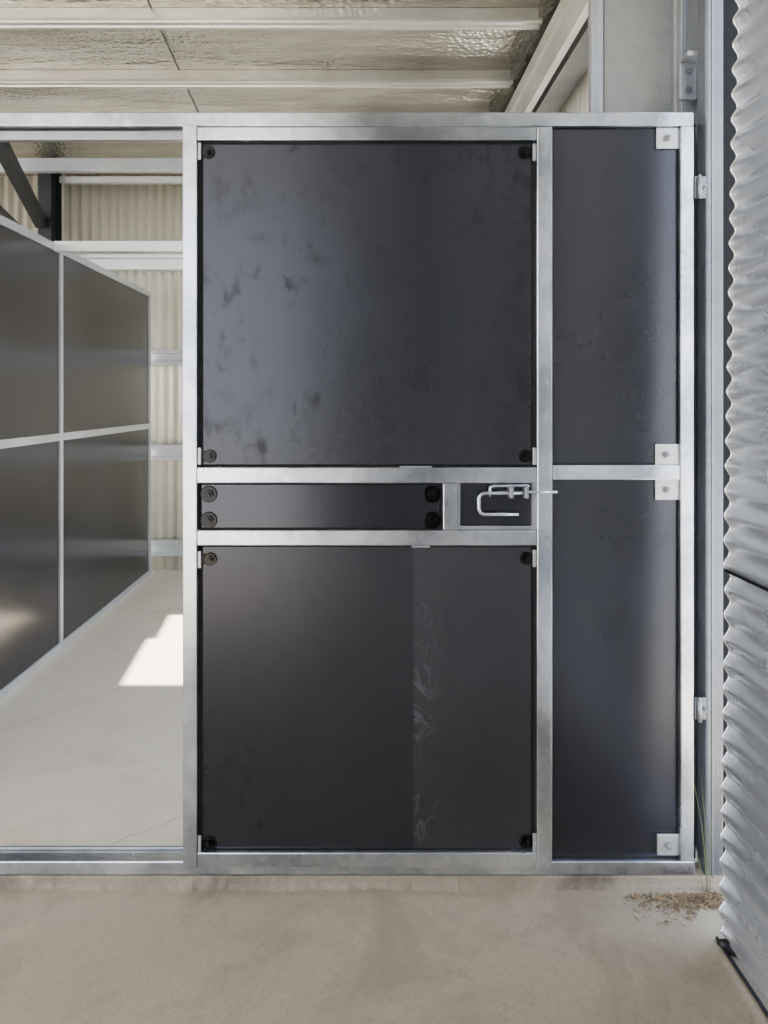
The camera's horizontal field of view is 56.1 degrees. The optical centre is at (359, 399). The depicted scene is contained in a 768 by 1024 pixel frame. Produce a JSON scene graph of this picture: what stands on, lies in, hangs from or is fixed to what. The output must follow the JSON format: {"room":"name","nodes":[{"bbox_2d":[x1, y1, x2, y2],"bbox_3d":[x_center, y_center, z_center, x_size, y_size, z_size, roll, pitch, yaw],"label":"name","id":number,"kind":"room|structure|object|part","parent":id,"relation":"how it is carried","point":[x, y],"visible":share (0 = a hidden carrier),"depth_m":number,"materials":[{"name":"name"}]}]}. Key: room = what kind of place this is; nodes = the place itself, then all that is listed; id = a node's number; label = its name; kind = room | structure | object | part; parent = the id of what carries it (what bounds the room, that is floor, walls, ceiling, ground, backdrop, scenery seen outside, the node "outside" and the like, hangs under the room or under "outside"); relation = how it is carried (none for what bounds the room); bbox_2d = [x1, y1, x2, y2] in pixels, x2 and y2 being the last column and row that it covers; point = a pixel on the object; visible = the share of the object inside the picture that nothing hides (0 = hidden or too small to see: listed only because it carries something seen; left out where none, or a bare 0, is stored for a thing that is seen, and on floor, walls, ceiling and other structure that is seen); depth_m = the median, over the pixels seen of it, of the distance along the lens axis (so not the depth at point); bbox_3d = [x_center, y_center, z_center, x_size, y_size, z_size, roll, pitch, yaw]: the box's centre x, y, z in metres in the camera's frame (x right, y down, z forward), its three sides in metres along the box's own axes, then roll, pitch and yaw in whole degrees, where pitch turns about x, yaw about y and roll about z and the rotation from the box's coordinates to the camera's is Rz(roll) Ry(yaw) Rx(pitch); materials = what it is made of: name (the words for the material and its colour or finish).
{"room":"horse stable","nodes":[
{"label":"horse stable","id":0,"kind":"room"},
{"bbox_2d":[0,176,182,570],"bbox_3d":[-2.900,-0.215,5.795,8.200,3.170,0.025,0,0,0],"label":"wall","id":1,"kind":"structure","parent":0,"point":[90,212],"depth_m":5.80,"materials":[{"name":"beige metal"}]},
{"bbox_2d":[59,176,182,183],"bbox_3d":[-0.692,-1.734,5.685,3.345,0.047,0.060,0,0,0],"label":"wall top angle","id":2,"kind":"object","parent":1,"relation":"attached to","point":[62,179],"visible":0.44,"depth_m":5.66,"materials":[{"name":"metal"}]},
{"bbox_2d":[78,254,182,270],"bbox_3d":[-2.960,-1.100,5.753,7.880,0.127,0.056,0,0,0],"label":"beam","id":3,"kind":"structure","parent":1,"relation":"attached to","point":[111,262],"depth_m":5.75,"materials":[{"name":"metal"}]},
{"bbox_2d":[151,539,182,555],"bbox_3d":[-2.960,1.180,5.753,7.880,0.127,0.056,0,0,0],"label":"beam","id":4,"kind":"structure","parent":1,"relation":"attached to","point":[159,547],"depth_m":5.75,"materials":[{"name":"metal"}]},
{"bbox_2d":[151,444,182,459],"bbox_3d":[-2.960,0.420,5.753,7.880,0.127,0.056,0,0,0],"label":"beam","id":5,"kind":"structure","parent":1,"relation":"attached to","point":[158,451],"depth_m":5.75,"materials":[{"name":"metal"}]},
{"bbox_2d":[151,350,182,365],"bbox_3d":[-2.960,-0.340,5.753,7.880,0.127,0.056,0,0,0],"label":"beam","id":6,"kind":"structure","parent":1,"relation":"attached to","point":[158,357],"depth_m":5.75,"materials":[{"name":"metal"}]},
{"bbox_2d":[0,158,182,172],"bbox_3d":[-2.990,-1.645,5.055,7.620,0.090,0.060,0,0,0],"label":"tie beam","id":7,"kind":"structure","parent":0,"point":[29,165],"depth_m":5.03,"materials":[{"name":"metal"}]},
{"bbox_2d":[0,0,560,176],"bbox_3d":[-2.850,-1.815,1.885,8.300,0.030,8.220,0,0,0],"label":"ceiling","id":8,"kind":"structure","parent":0,"point":[512,50],"depth_m":3.82,"materials":[{"name":"metal"}]},
{"bbox_2d":[147,0,197,111],"bbox_3d":[-1.010,-1.798,4.445,0.006,0.004,2.703,0,0,-3],"label":"trim","id":9,"kind":"structure","parent":8,"relation":"attached to","point":[147,0],"depth_m":3.75,"materials":[{"name":"metal"}]},
{"bbox_2d":[0,70,512,87],"bbox_3d":[-3.040,-1.749,3.918,7.720,0.100,0.126,0,0,0],"label":"beam","id":10,"kind":"structure","parent":8,"relation":"attached to","point":[8,78],"depth_m":3.92,"materials":[{"name":"metal"}]},
{"bbox_2d":[0,8,541,29],"bbox_3d":[-3.040,-1.749,3.299,7.720,0.100,0.126,0,0,0],"label":"beam","id":11,"kind":"structure","parent":8,"relation":"attached to","point":[10,18],"depth_m":3.29,"materials":[{"name":"metal"}]},
{"bbox_2d":[0,570,767,1023],"bbox_3d":[-3.200,1.438,1.425,9.600,0.135,9.700,0,0,0],"label":"floor","id":12,"kind":"structure","parent":0,"point":[320,956],"depth_m":1.93,"materials":[{"name":"concrete"}]},
{"bbox_2d":[0,142,61,241],"bbox_3d":[-2.390,-0.210,4.913,0.339,3.160,1.564,0,0,-10],"label":"column","id":13,"kind":"structure","parent":12,"relation":"on","point":[45,213],"depth_m":5.44,"materials":[{"name":"metal"}]},
{"bbox_2d":[0,215,182,699],"bbox_3d":[-0.465,0.259,3.900,2.430,2.222,3.510,0,0,0],"label":"wall","id":14,"kind":"structure","parent":12,"relation":"on","point":[75,333],"depth_m":4.00,"materials":[{"name":"metal"}]},
{"bbox_3d":[-1.657,-0.311,3.062,0.014,0.988,1.755,0,0,0],"label":"panel","id":15,"kind":"part","parent":14,"relation":"part of","materials":[{"name":"black wood"}]},
{"bbox_3d":[-1.657,0.776,3.062,0.014,1.107,1.755,0,0,0],"label":"panel","id":16,"kind":"part","parent":14,"relation":"part of","materials":[{"name":"black wood"}]},
{"bbox_3d":[-1.660,-0.311,3.960,0.040,0.988,0.040,0,0,0],"label":"post","id":17,"kind":"part","parent":14,"relation":"part of","materials":[{"name":"metal"}]},
{"bbox_3d":[-1.660,0.776,3.960,0.040,1.107,0.040,0,0,0],"label":"post","id":18,"kind":"part","parent":14,"relation":"part of","materials":[{"name":"metal"}]},
{"bbox_3d":[-1.660,0.203,3.900,0.040,0.040,3.430,0,0,0],"label":"rail","id":19,"kind":"part","parent":14,"relation":"part of","materials":[{"name":"metal"}]},
{"bbox_3d":[-1.660,-0.825,3.900,0.040,0.040,3.510,0,0,0],"label":"rail","id":20,"kind":"part","parent":14,"relation":"part of","materials":[{"name":"metal"}]},
{"bbox_3d":[-1.660,1.350,3.900,0.040,0.040,3.510,0,0,0],"label":"rail","id":21,"kind":"part","parent":14,"relation":"part of","materials":[{"name":"metal"}]},
{"bbox_3d":[-1.657,-0.311,4.798,0.014,0.988,1.635,0,0,0],"label":"panel","id":22,"kind":"part","parent":14,"relation":"part of","materials":[{"name":"black wood"}]},
{"bbox_3d":[-1.657,0.776,4.798,0.014,1.107,1.635,0,0,0],"label":"panel","id":23,"kind":"part","parent":14,"relation":"part of","materials":[{"name":"black wood"}]},
{"bbox_3d":[-1.660,0.263,5.635,0.040,2.135,0.040,0,0,0],"label":"post","id":24,"kind":"part","parent":14,"relation":"part of","materials":[{"name":"metal"}]},
{"bbox_2d":[0,112,693,874],"bbox_3d":[-0.617,0.270,2.100,3.166,2.200,0.074,0,0,0],"label":"frame","id":25,"kind":"object","parent":12,"relation":"on","point":[622,183],"visible":0.92,"depth_m":2.09,"materials":[{"name":"metal"}]},
{"bbox_3d":[-0.619,-0.810,2.100,3.163,0.040,0.050,0,0,0],"label":"rail","id":26,"kind":"part","parent":25,"relation":"part of","materials":[{"name":"metal"}]},
{"bbox_3d":[-0.617,1.350,2.100,3.166,0.040,0.050,0,0,0],"label":"rail","id":27,"kind":"part","parent":25,"relation":"part of","materials":[{"name":"metal"}]},
{"bbox_2d":[183,125,556,867],"bbox_3d":[0.028,0.273,2.048,1.058,2.102,0.046,0,0,0],"label":"door","id":28,"kind":"structure","parent":25,"relation":"in","point":[367,491],"depth_m":2.05,"materials":[{"name":"metal"}]},
{"bbox_3d":[-0.438,0.453,2.047,0.025,0.030,0.005,0,0,0],"label":"bracket plate","id":29,"kind":"part","parent":28,"relation":"part of","materials":[{"name":"metal"}]},
{"bbox_3d":[-0.438,1.261,2.047,0.025,0.030,0.005,0,0,0],"label":"bracket plate","id":30,"kind":"part","parent":28,"relation":"part of","materials":[{"name":"metal"}]},
{"bbox_3d":[-0.147,0.847,2.053,0.599,0.858,0.008,0,0,0],"label":"panel","id":31,"kind":"part","parent":28,"relation":"part of","materials":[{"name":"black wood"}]},
{"bbox_3d":[-0.113,0.302,2.055,0.695,0.133,0.012,0,0,0],"label":"panel","id":32,"kind":"part","parent":28,"relation":"part of","materials":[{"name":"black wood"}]},
{"bbox_3d":[0.020,1.300,2.052,0.960,0.042,0.037,0,0,0],"label":"rail","id":33,"kind":"part","parent":28,"relation":"part of","materials":[{"name":"metal"}]},
{"bbox_3d":[0.020,0.390,2.052,0.960,0.044,0.037,0,0,0],"label":"rail","id":34,"kind":"part","parent":28,"relation":"part of","materials":[{"name":"metal"}]},
{"bbox_3d":[0.020,0.213,2.052,0.960,0.045,0.037,0,0,0],"label":"rail","id":35,"kind":"part","parent":28,"relation":"part of","materials":[{"name":"metal"}]},
{"bbox_3d":[0.020,-0.753,2.052,0.960,0.038,0.037,0,0,0],"label":"rail","id":36,"kind":"part","parent":28,"relation":"part of","materials":[{"name":"metal"}]},
{"bbox_3d":[0.020,-0.272,2.055,0.960,0.925,0.012,0,0,0],"label":"panel","id":37,"kind":"part","parent":28,"relation":"part of","materials":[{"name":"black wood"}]},
{"bbox_3d":[0.319,0.847,2.053,0.334,0.858,0.008,0,0,0],"label":"panel","id":38,"kind":"part","parent":28,"relation":"part of","materials":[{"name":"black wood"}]},
{"bbox_3d":[0.388,0.302,2.060,0.223,0.133,0.006,0,0,0],"label":"latch plate","id":39,"kind":"part","parent":28,"relation":"part of","materials":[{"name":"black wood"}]},
{"bbox_3d":[0.398,0.293,2.031,0.137,0.070,0.010,0,0,0],"label":"handle","id":40,"kind":"part","parent":28,"relation":"part of","materials":[{"name":"metal"}]},
{"bbox_3d":[0.475,0.260,2.037,0.164,0.010,0.010,0,0,0],"label":"rod","id":41,"kind":"part","parent":28,"relation":"part of","materials":[{"name":"metal"}]},
{"bbox_3d":[0.534,0.271,2.100,0.042,2.121,0.050,0,0,0],"label":"post","id":42,"kind":"part","parent":25,"relation":"part of","materials":[{"name":"metal"}]},
{"bbox_3d":[0.740,0.780,2.099,0.367,1.100,0.012,0,0,0],"label":"panel","id":43,"kind":"part","parent":25,"relation":"part of","materials":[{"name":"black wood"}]},
{"bbox_3d":[0.740,-0.301,2.099,0.367,0.977,0.012,0,0,0],"label":"panel","id":44,"kind":"part","parent":25,"relation":"part of","materials":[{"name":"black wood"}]},
{"bbox_3d":[0.739,0.209,2.100,0.369,0.043,0.048,0,0,0],"label":"rail","id":45,"kind":"part","parent":25,"relation":"part of","materials":[{"name":"metal"}]},
{"bbox_3d":[0.943,0.271,2.099,0.039,2.121,0.050,0,0,0],"label":"post","id":46,"kind":"part","parent":25,"relation":"part of","materials":[{"name":"metal"}]},
{"bbox_2d":[588,0,670,111],"bbox_3d":[0.880,-0.210,2.388,0.280,3.160,0.174,0,0,0],"label":"steel column","id":47,"kind":"structure","parent":12,"relation":"on","point":[629,41],"depth_m":2.31,"materials":[{"name":"grey metal"}]},
{"bbox_2d":[622,890,723,926],"bbox_3d":[0.885,1.397,1.984,0.303,0.015,0.135,0,0,0],"label":"litter","id":48,"kind":"object","parent":12,"relation":"on","point":[707,903],"visible":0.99,"depth_m":2.01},
{"bbox_2d":[671,0,697,845],"bbox_3d":[1.008,-0.190,2.190,0.082,3.120,0.130,0,0,0],"label":"channel","id":49,"kind":"object","parent":12,"relation":"on","point":[684,52],"visible":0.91,"depth_m":2.21,"materials":[{"name":"metal"}]},
{"bbox_2d":[693,124,695,857],"bbox_3d":[0.980,0.273,2.163,0.046,2.194,0.025,0,0,0],"label":"backing","id":50,"kind":"object","parent":12,"relation":"on","point":[694,125],"visible":0.22,"depth_m":2.15,"materials":[{"name":"paint"}]},
{"bbox_2d":[686,755,712,891],"bbox_3d":[0.969,1.203,2.055,0.080,0.400,0.002,0,0,0],"label":"grass tuft","id":51,"kind":"object","parent":12,"relation":"on","point":[686,755],"visible":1,"depth_m":2.05,"materials":[{"name":"plant"}]},
{"bbox_3d":[0.983,1.238,2.055,0.021,0.330,0.002,0,0,0],"label":"blade","id":52,"kind":"part","parent":51,"relation":"part of","materials":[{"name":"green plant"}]},
{"bbox_3d":[1.003,1.273,2.055,0.011,0.260,0.002,0,0,0],"label":"blade","id":53,"kind":"part","parent":51,"relation":"part of","materials":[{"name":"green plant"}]},
{"bbox_2d":[694,0,722,878],"bbox_3d":[1.007,-0.172,2.095,0.084,3.155,0.080,0,0,0],"label":"gate post","id":54,"kind":"object","parent":12,"relation":"on","point":[709,12],"depth_m":2.07,"materials":[{"name":"metal"}]},
{"bbox_3d":[0.983,0.890,2.069,0.035,0.069,0.028,0,0,0],"label":"frame hinge","id":55,"kind":"part","parent":54,"relation":"part of","materials":[{"name":"silver metal"}]},
{"bbox_3d":[0.983,-0.614,2.069,0.035,0.069,0.028,0,0,0],"label":"frame hinge","id":56,"kind":"part","parent":54,"relation":"part of","materials":[{"name":"silver metal"}]},
{"bbox_2d":[717,938,736,955],"bbox_3d":[0.939,1.386,1.824,0.063,0.035,0.029,0,0,12],"label":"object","id":57,"kind":"object","parent":12,"relation":"on","point":[723,943],"visible":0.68,"depth_m":1.82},
{"bbox_2d":[723,0,737,852],"bbox_3d":[1.144,-0.190,2.143,0.190,3.120,0.013,0,0,0],"label":"backing","id":58,"kind":"object","parent":12,"relation":"on","point":[730,7],"visible":0.02,"depth_m":2.14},
{"bbox_2d":[559,70,587,111],"bbox_3d":[1.060,-0.215,4.145,0.025,3.170,3.301,0,0,0],"label":"wall","id":59,"kind":"structure","parent":0,"point":[577,101],"depth_m":3.48,"materials":[{"name":"beige metal"}]},
{"bbox_2d":[505,0,587,111],"bbox_3d":[0.938,-1.599,4.130,0.219,0.301,3.270,0,0,0],"label":"beam","id":60,"kind":"structure","parent":59,"relation":"attached to","point":[559,61],"depth_m":3.26,"materials":[{"name":"metal"}]},
{"bbox_2d":[720,0,767,1000],"bbox_3d":[0.962,-0.177,0.667,0.067,3.106,2.385,0,0,0],"label":"wall","id":61,"kind":"structure","parent":0,"point":[747,515],"depth_m":1.76,"materials":[{"name":"metal"}]},
{"bbox_2d":[718,574,730,931],"bbox_3d":[0.944,0.891,1.861,0.035,0.972,0.006,0,0,0],"label":"trim","id":62,"kind":"structure","parent":61,"relation":"attached to","point":[729,580],"depth_m":1.86,"materials":[{"name":"grey metal"}]},
{"bbox_2d":[723,0,739,568],"bbox_3d":[0.967,-0.647,1.861,0.058,2.169,0.006,0,0,0],"label":"trim","id":63,"kind":"structure","parent":61,"relation":"attached to","point":[736,1],"depth_m":1.86,"materials":[{"name":"grey metal"}]},
{"bbox_2d":[716,936,767,1017],"bbox_3d":[0.928,1.400,0.675,0.007,0.010,2.400,0,0,0],"label":"trim","id":64,"kind":"structure","parent":61,"relation":"attached to","point":[727,954],"depth_m":1.73,"materials":[{"name":"paint"}]},
{"bbox_2d":[725,569,767,591],"bbox_3d":[0.946,0.439,0.665,0.014,0.006,2.380,0,0,0],"label":"trim","id":65,"kind":"structure","parent":61,"relation":"attached to","point":[726,570],"depth_m":1.75,"materials":[{"name":"black metal"}]}
]}

